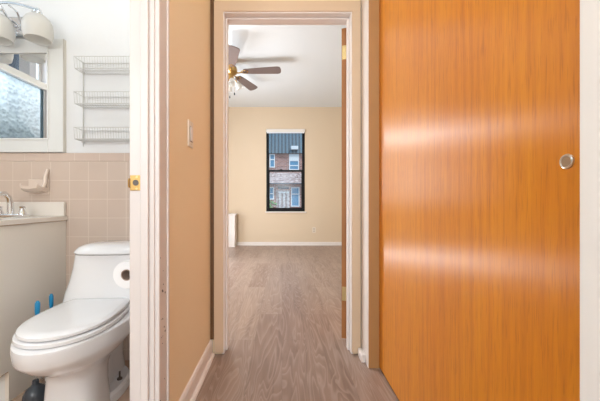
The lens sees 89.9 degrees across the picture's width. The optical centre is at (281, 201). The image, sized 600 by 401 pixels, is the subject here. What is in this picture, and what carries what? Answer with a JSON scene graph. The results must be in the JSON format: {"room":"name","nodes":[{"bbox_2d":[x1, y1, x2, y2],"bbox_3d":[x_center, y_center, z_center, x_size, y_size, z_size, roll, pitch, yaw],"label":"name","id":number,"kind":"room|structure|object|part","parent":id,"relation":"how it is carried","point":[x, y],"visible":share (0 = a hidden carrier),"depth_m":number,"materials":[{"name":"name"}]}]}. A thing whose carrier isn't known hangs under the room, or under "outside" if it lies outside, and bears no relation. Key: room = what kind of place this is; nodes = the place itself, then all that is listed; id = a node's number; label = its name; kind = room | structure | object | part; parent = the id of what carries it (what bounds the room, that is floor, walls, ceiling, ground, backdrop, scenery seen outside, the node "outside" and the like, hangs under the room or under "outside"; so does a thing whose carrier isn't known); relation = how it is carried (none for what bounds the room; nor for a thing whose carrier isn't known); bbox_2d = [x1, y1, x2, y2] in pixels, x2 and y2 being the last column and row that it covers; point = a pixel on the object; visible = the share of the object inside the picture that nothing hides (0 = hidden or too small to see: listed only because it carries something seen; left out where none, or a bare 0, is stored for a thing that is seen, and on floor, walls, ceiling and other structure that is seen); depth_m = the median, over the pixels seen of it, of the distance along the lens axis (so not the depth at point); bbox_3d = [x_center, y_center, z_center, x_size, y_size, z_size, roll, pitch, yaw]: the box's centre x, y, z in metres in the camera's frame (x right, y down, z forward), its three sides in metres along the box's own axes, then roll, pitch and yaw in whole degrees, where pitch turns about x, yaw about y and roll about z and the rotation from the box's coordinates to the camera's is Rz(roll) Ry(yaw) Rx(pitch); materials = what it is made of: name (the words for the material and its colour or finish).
{"room":"hallway","nodes":[
{"label":"hallway","id":0,"kind":"room"},
{"bbox_2d":[0,0,129,152],"bbox_3d":[-1.403,-0.380,1.770,1.794,2.600,0.073,0,0,0],"label":"wall","id":1,"kind":"structure","parent":0,"point":[88,27],"depth_m":1.73,"materials":[{"name":"white paint"}]},
{"bbox_2d":[0,1,53,45],"bbox_3d":[-1.515,-0.964,1.635,0.558,0.204,0.199,0,0,0],"label":"vanity light","id":2,"kind":"object","parent":1,"relation":"attached to","point":[33,26],"visible":1,"depth_m":1.59,"materials":[{"name":"white glass"}]},
{"bbox_3d":[-1.515,-0.930,1.604,0.138,0.136,0.138,0,0,0],"label":"lamp shade","id":3,"kind":"part","parent":2,"relation":"part of","materials":[{"name":"white glass"}]},
{"bbox_3d":[-1.515,-1.000,1.723,0.110,0.110,0.022,0,0,0],"label":"plate","id":4,"kind":"part","parent":2,"relation":"part of","materials":[{"name":"silver metal"}]},
{"bbox_3d":[-1.510,-1.013,1.657,0.486,0.106,0.125,0,0,5],"label":"arm","id":5,"kind":"part","parent":2,"relation":"part of","materials":[{"name":"silver metal"}]},
{"bbox_3d":[-1.305,-0.930,1.604,0.138,0.136,0.138,0,0,0],"label":"lamp shade","id":6,"kind":"part","parent":2,"relation":"part of","materials":[{"name":"white glass"}]},
{"bbox_2d":[0,39,65,152],"bbox_3d":[-1.523,-0.603,1.720,0.554,0.647,0.028,0,0,0],"label":"mirror","id":7,"kind":"object","parent":1,"relation":"attached to","point":[32,75],"visible":0.89,"depth_m":1.72,"materials":[{"name":"white painted wood"},{"name":"mirror glass"}]},
{"bbox_2d":[0,53,46,137],"bbox_3d":[-1.525,-0.602,1.722,0.376,0.489,0.015,0,0,0],"label":"mirror glass","id":8,"kind":"object","parent":7,"relation":"attached to","point":[23,76],"depth_m":1.72,"materials":[{"name":"silver mirror"}]},
{"bbox_2d":[0,202,65,215],"bbox_3d":[-1.554,0.045,1.712,0.632,0.080,0.020,0,0,0],"label":"backsplash","id":9,"kind":"structure","parent":1,"relation":"attached to","point":[32,208],"depth_m":1.70,"materials":[{"name":"stone"}]},
{"bbox_2d":[0,161,129,359],"bbox_3d":[-1.353,0.343,1.729,1.694,1.142,0.010,0,0,0],"label":"tile","id":10,"kind":"structure","parent":1,"relation":"attached to","point":[96,194],"depth_m":1.72,"materials":[{"name":"tile"}]},
{"bbox_2d":[19,169,48,194],"bbox_3d":[-1.394,-0.109,1.687,0.122,0.148,0.076,0,0,0],"label":"soap dish","id":11,"kind":"object","parent":10,"relation":"attached to","point":[35,186],"visible":1,"depth_m":1.70,"materials":[{"name":"beige ceramic"}]},
{"bbox_2d":[19,183,48,192],"bbox_3d":[-1.395,-0.072,1.685,0.120,0.053,0.071,0,0,0],"label":"tray","id":12,"kind":"object","parent":11,"relation":"on","point":[32,187],"depth_m":1.67,"materials":[{"name":"beige ceramic"}]},
{"bbox_3d":[-1.395,-0.080,1.721,0.120,0.090,0.006,0,0,0],"label":"wall plate","id":13,"kind":"part","parent":11,"relation":"part of","materials":[{"name":"beige ceramic"}]},
{"bbox_2d":[0,153,129,160],"bbox_3d":[-1.353,-0.253,1.728,1.694,0.049,0.012,0,0,0],"label":"tile trim","id":14,"kind":"structure","parent":1,"relation":"attached to","point":[3,156],"depth_m":1.72,"materials":[{"name":"tile"}]},
{"bbox_2d":[73,56,129,146],"bbox_3d":[-0.884,-0.558,1.688,0.535,0.487,0.093,0,0,0],"label":"wire rack","id":15,"kind":"object","parent":1,"relation":"attached to","point":[84,63],"visible":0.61,"depth_m":1.65,"materials":[{"name":"grey metal"}]},
{"bbox_3d":[-1.145,-0.558,1.728,0.006,0.487,0.006,0,0,0],"label":"post","id":16,"kind":"part","parent":15,"relation":"part of","materials":[{"name":"white metal"}]},
{"bbox_2d":[73,127,129,141],"bbox_3d":[-0.882,-0.374,1.686,0.520,0.066,0.088,0,0,0],"label":"basket","id":17,"kind":"object","parent":15,"relation":"on","point":[82,139],"depth_m":1.65,"materials":[{"name":"white metal"}]},
{"bbox_2d":[73,91,129,107],"bbox_3d":[-0.882,-0.569,1.686,0.520,0.066,0.088,0,0,0],"label":"basket","id":18,"kind":"object","parent":15,"relation":"on","point":[83,104],"depth_m":1.65,"materials":[{"name":"white metal"}]},
{"bbox_2d":[73,56,129,73],"bbox_3d":[-0.882,-0.763,1.686,0.520,0.066,0.088,0,0,0],"label":"basket","id":19,"kind":"object","parent":15,"relation":"on","point":[84,63],"depth_m":1.65,"materials":[{"name":"white metal"}]},
{"bbox_2d":[169,0,209,400],"bbox_3d":[-0.468,-0.380,0.053,0.076,2.600,3.507,0,0,0],"label":"wall","id":20,"kind":"structure","parent":0,"point":[189,20],"depth_m":1.36,"materials":[{"name":"beige paint"}]},
{"bbox_2d":[128,0,165,400],"bbox_3d":[-0.461,-0.120,0.641,0.100,2.069,0.833,0,0,0],"label":"trim","id":21,"kind":"structure","parent":20,"relation":"attached to","point":[141,182],"depth_m":1.00,"materials":[{"name":"white paint"}]},
{"bbox_3d":[-0.489,-0.060,0.999,0.034,0.051,0.004,0,0,0],"label":"strike plate","id":22,"kind":"part","parent":21,"relation":"part of","materials":[{"name":"gold metal"}]},
{"bbox_2d":[155,0,168,400],"bbox_3d":[-0.417,-0.153,0.621,0.025,2.139,0.926,0,0,0],"label":"trim","id":23,"kind":"structure","parent":20,"relation":"attached to","point":[161,6],"depth_m":1.02,"materials":[{"name":"white paint"}]},
{"bbox_2d":[188,119,192,147],"bbox_3d":[-0.425,-0.312,1.400,0.010,0.120,0.072,0,0,0],"label":"light switch","id":24,"kind":"object","parent":20,"relation":"attached to","point":[190,124],"visible":1,"depth_m":1.39,"materials":[{"name":"beige plastic"}]},
{"bbox_2d":[179,340,214,400],"bbox_3d":[-0.415,0.875,1.446,0.030,0.090,0.721,0,0,0],"label":"baseboard","id":25,"kind":"structure","parent":20,"relation":"attached to","point":[190,393],"depth_m":1.50,"materials":[{"name":"white paint"}]},
{"bbox_2d":[11,245,398,400],"bbox_3d":[-0.100,0.967,2.300,4.400,0.106,8.200,0,0,0],"label":"floor","id":26,"kind":"structure","parent":0,"point":[286,342],"depth_m":2.02,"materials":[{"name":"wood"}]},
{"bbox_2d":[0,191,66,400],"bbox_3d":[-1.551,0.431,1.486,0.638,0.964,0.472,0,0,0],"label":"bathroom vanity","id":27,"kind":"object","parent":26,"relation":"on","point":[32,234],"visible":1,"depth_m":1.47,"materials":[{"name":"white laminate"}]},
{"bbox_2d":[0,216,66,225],"bbox_3d":[-1.551,0.140,1.496,0.638,0.110,0.452,0,0,0],"label":"countertop","id":28,"kind":"structure","parent":27,"relation":"on","point":[30,219],"depth_m":1.50,"materials":[{"name":"stone"}]},
{"bbox_2d":[0,191,28,216],"bbox_3d":[-1.460,0.017,1.573,0.207,0.136,0.129,0,0,0],"label":"faucet","id":29,"kind":"object","parent":28,"relation":"on","point":[22,212],"depth_m":1.60,"materials":[{"name":"silver metal"}]},
{"bbox_2d":[22,301,44,400],"bbox_3d":[-1.125,0.685,1.370,0.098,0.454,0.098,0,0,0],"label":"plunger","id":30,"kind":"object","parent":26,"relation":"on","point":[35,392],"visible":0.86,"depth_m":1.35,"materials":[{"name":"grey rubber"}]},
{"bbox_2d":[22,378,44,400],"bbox_3d":[-1.125,0.863,1.370,0.098,0.098,0.098,0,0,0],"label":"cup","id":31,"kind":"object","parent":30,"relation":"on","point":[35,392],"depth_m":1.35,"materials":[{"name":"grey rubber"}]},
{"bbox_2d":[44,294,53,377],"bbox_3d":[-1.165,0.691,1.515,0.090,0.445,0.090,0,0,0],"label":"toilet brush","id":32,"kind":"object","parent":26,"relation":"on","point":[51,296],"visible":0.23,"depth_m":1.51,"materials":[{"name":"blue plastic"}]},
{"bbox_2d":[10,240,129,400],"bbox_3d":[-0.876,0.567,1.359,0.428,0.695,0.696,0,0,-4],"label":"toilet","id":33,"kind":"object","parent":26,"relation":"on","point":[77,343],"visible":0.86,"depth_m":1.22,"materials":[{"name":"white ceramic"}]},
{"bbox_3d":[-0.876,0.716,1.359,0.408,0.397,0.696,0,0,-4],"label":"bowl","id":34,"kind":"part","parent":33,"relation":"part of","materials":[{"name":"white ceramic"}]},
{"bbox_3d":[-0.869,0.506,1.252,0.344,0.018,0.435,0,0,-4],"label":"seat","id":35,"kind":"part","parent":33,"relation":"part of","materials":[{"name":"white plastic"}]},
{"bbox_3d":[-0.869,0.482,1.258,0.328,0.023,0.431,0,0,-4],"label":"lid","id":36,"kind":"part","parent":33,"relation":"part of","materials":[{"name":"white plastic"}]},
{"bbox_3d":[-0.892,0.423,1.581,0.428,0.303,0.250,0,0,-4],"label":"tank","id":37,"kind":"part","parent":33,"relation":"part of","materials":[{"name":"white ceramic"}]},
{"bbox_3d":[-0.893,0.243,1.597,0.364,0.049,0.218,0,0,-4],"label":"tank lid","id":38,"kind":"part","parent":33,"relation":"part of","materials":[{"name":"white ceramic"}]},
{"bbox_2d":[229,213,237,246],"bbox_3d":[-1.433,0.588,6.088,1.035,0.665,0.267,0,0,0],"label":"radiator cover","id":39,"kind":"object","parent":26,"relation":"on","point":[232,216],"visible":0.11,"depth_m":5.98,"materials":[{"name":"white paint"}]},
{"bbox_2d":[229,107,341,241],"bbox_3d":[0.000,-0.520,6.310,4.200,2.880,0.120,0,0,0],"label":"wall","id":40,"kind":"structure","parent":0,"point":[322,126],"depth_m":6.25,"materials":[{"name":"beige paint"}]},
{"bbox_2d":[266,132,304,210],"bbox_3d":[0.074,-0.641,6.293,0.802,1.710,0.094,0,0,0],"label":"window","id":41,"kind":"structure","parent":40,"relation":"in","point":[268,171],"depth_m":6.25,"materials":[{"name":"black"}]},
{"bbox_3d":[0.074,-0.239,6.282,0.716,0.828,0.025,0,0,0],"label":"sash","id":42,"kind":"part","parent":41,"relation":"part of","materials":[{"name":"black"}]},
{"bbox_3d":[0.074,-1.041,6.312,0.716,0.850,0.025,0,0,0],"label":"sash","id":43,"kind":"part","parent":41,"relation":"part of","materials":[{"name":"black"}]},
{"bbox_2d":[265,211,305,212],"bbox_3d":[0.079,0.229,6.245,0.852,0.027,0.050,0,0,0],"label":"trim","id":44,"kind":"structure","parent":40,"relation":"attached to","point":[265,211],"depth_m":6.22,"materials":[{"name":"white paint"}]},
{"bbox_2d":[266,129,304,132],"bbox_3d":[0.074,-1.453,6.230,0.806,0.090,0.030,0,0,0],"label":"roller blind","id":45,"kind":"object","parent":40,"relation":"attached to","point":[267,130],"visible":1,"depth_m":6.21,"materials":[{"name":"white fabric"}]},
{"bbox_2d":[237,242,341,244],"bbox_3d":[0.000,0.885,6.236,4.000,0.070,0.028,0,0,0],"label":"baseboard","id":46,"kind":"structure","parent":40,"relation":"attached to","point":[238,243],"depth_m":6.24,"materials":[{"name":"white paint"}]},
{"bbox_2d":[213,0,360,353],"bbox_3d":[0.000,-0.520,1.863,4.200,2.880,0.113,0,0,0],"label":"wall","id":47,"kind":"structure","parent":0,"point":[214,0],"depth_m":1.81,"materials":[{"name":"beige paint"}]},
{"bbox_2d":[210,0,213,339],"bbox_3d":[-0.418,-0.425,1.803,0.022,2.510,0.008,0,0,0],"label":"trim","id":48,"kind":"structure","parent":47,"relation":"attached to","point":[211,1],"depth_m":1.80,"materials":[{"name":"brown wood"}]},
{"bbox_2d":[214,1,360,353],"bbox_3d":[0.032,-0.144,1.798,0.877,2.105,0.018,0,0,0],"label":"trim","id":49,"kind":"structure","parent":47,"relation":"attached to","point":[220,7],"depth_m":1.79,"materials":[{"name":"beige paint"}]},
{"bbox_2d":[342,28,345,337],"bbox_3d":[0.487,-0.115,2.274,0.103,1.994,0.730,0,0,18],"label":"door","id":50,"kind":"structure","parent":47,"relation":"in","point":[343,29],"depth_m":1.93,"materials":[{"name":"orange wood"}]},
{"bbox_2d":[358,348,364,362],"bbox_3d":[0.463,0.895,1.744,0.026,0.050,0.089,0,0,0],"label":"baseboard","id":51,"kind":"structure","parent":47,"relation":"attached to","point":[361,354],"depth_m":1.72,"materials":[{"name":"white paint"}]},
{"bbox_2d":[361,0,368,367],"bbox_3d":[0.476,-0.380,1.729,0.003,2.600,0.156,0,0,0],"label":"trim","id":52,"kind":"structure","parent":47,"relation":"attached to","point":[364,3],"depth_m":1.70,"materials":[{"name":"white paint"}]},
{"bbox_2d":[369,0,379,367],"bbox_3d":[0.549,-0.380,1.728,0.142,2.600,0.157,0,0,0],"label":"trim","id":53,"kind":"structure","parent":47,"relation":"attached to","point":[373,4],"depth_m":1.65,"materials":[{"name":"brown orange-brown wood"}]},
{"bbox_2d":[229,25,345,106],"bbox_3d":[0.000,-2.010,4.104,4.200,0.100,4.593,0,0,0],"label":"ceiling","id":54,"kind":"structure","parent":0,"point":[309,57],"depth_m":4.27,"materials":[{"name":"white paint"}]},
{"bbox_2d":[229,45,280,97],"bbox_3d":[-0.675,-1.689,4.154,1.325,0.542,1.350,0,0,0],"label":"ceiling fan","id":55,"kind":"object","parent":54,"relation":"hanging from","point":[234,51],"visible":0.68,"depth_m":4.12,"materials":[{"name":"brown wood"}]},
{"bbox_3d":[-0.667,-1.612,4.048,0.108,0.120,0.114,0,0,0],"label":"lamp shade","id":56,"kind":"part","parent":55,"relation":"part of","materials":[{"name":"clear glass"}]},
{"bbox_3d":[-0.715,-1.780,4.170,0.190,0.230,0.190,0,0,0],"label":"motor","id":57,"kind":"part","parent":55,"relation":"part of","materials":[{"name":"gold metal"}]},
{"bbox_3d":[-0.626,-1.795,3.739,0.146,0.041,0.530,0,0,-16],"label":"blade","id":58,"kind":"part","parent":55,"relation":"part of","materials":[{"name":"laminate"}]},
{"bbox_3d":[-0.593,-1.612,4.218,0.114,0.120,0.108,0,0,0],"label":"lamp shade","id":59,"kind":"part","parent":55,"relation":"part of","materials":[{"name":"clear glass"}]},
{"bbox_3d":[-0.552,-1.795,4.579,0.146,0.041,0.530,0,0,26],"label":"blade","id":60,"kind":"part","parent":55,"relation":"part of","materials":[{"name":"laminate"}]},
{"bbox_3d":[-0.278,-1.795,4.119,0.530,0.041,0.159,0,0,0],"label":"blade","id":61,"kind":"part","parent":55,"relation":"part of","materials":[{"name":"laminate"}]},
{"bbox_2d":[580,0,599,400],"bbox_3d":[0.560,-0.380,-0.597,0.120,2.600,2.206,0,0,0],"label":"wall","id":62,"kind":"structure","parent":0,"point":[589,9],"depth_m":0.49,"materials":[{"name":"white paint"}]},
{"label":"outside","id":63,"kind":"structure","parent":0,"visible":0},
{"bbox_3d":[0.000,4.970,33.500,60.000,0.100,53.000,0,0,0],"label":"ground","id":64,"kind":"structure","parent":63,"visible":0},
{"bbox_2d":[269,133,301,207],"bbox_3d":[0.000,-2.698,43.525,18.400,15.237,8.950,0,0,0],"label":"brick house","id":65,"kind":"structure","parent":64,"relation":"on","point":[285,149],"depth_m":39.96,"materials":[{"name":"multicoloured brick"}]},
{"bbox_3d":[-1.400,-1.033,39.977,0.407,1.407,0.035,0,0,0],"label":"pane","id":66,"kind":"part","parent":65,"relation":"part of","materials":[{"name":"blue glass"}]},
{"bbox_3d":[-1.300,-5.367,39.977,0.473,1.540,0.035,0,0,0],"label":"pane","id":67,"kind":"part","parent":65,"relation":"part of","materials":[{"name":"blue glass"}]},
{"bbox_3d":[0.133,1.760,39.972,1.867,6.320,0.045,0,0,0],"label":"stone panel","id":68,"kind":"part","parent":65,"relation":"part of","materials":[{"name":"white"}]},
{"bbox_3d":[1.600,-4.800,39.977,1.073,1.073,0.035,0,0,0],"label":"pane","id":69,"kind":"part","parent":65,"relation":"part of","materials":[{"name":"blue glass"}]},
{"bbox_3d":[1.767,-0.567,39.977,0.873,2.340,0.035,0,0,0],"label":"pane","id":70,"kind":"part","parent":65,"relation":"part of","materials":[{"name":"blue glass"}]},
{"bbox_3d":[-0.545,0.258,1.195,0.057,0.048,0.149,0,0,0],"label":"toilet paper holder","id":71,"kind":"object","parent":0,"visible":0},
{"bbox_2d":[113,259,129,288],"bbox_3d":[-0.568,0.270,1.147,0.100,0.100,0.103,0,0,0],"label":"toilet paper roll","id":72,"kind":"object","parent":71,"relation":"hanging from","point":[121,275],"visible":0.34,"depth_m":1.09,"materials":[{"name":"white paper"}]},
{"bbox_3d":[0.560,-1.450,1.077,0.120,0.460,1.147,0,0,0],"label":"wall closet header","id":73,"kind":"structure","parent":0,"visible":0},
{"bbox_2d":[379,0,579,400],"bbox_3d":[0.549,-0.146,1.039,0.038,2.108,1.218,0,0,0],"label":"door","id":74,"kind":"structure","parent":73,"relation":"in","point":[479,100],"depth_m":0.81,"materials":[{"name":"orange wood"}]},
{"bbox_2d":[561,156,570,166],"bbox_3d":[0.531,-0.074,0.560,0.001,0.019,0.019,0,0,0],"label":"door handle","id":75,"kind":"object","parent":74,"relation":"on","point":[565,160],"depth_m":0.56,"materials":[{"name":"metal"}]},
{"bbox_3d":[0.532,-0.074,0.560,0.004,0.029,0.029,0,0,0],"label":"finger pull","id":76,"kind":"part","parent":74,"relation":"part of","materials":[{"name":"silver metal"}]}
]}

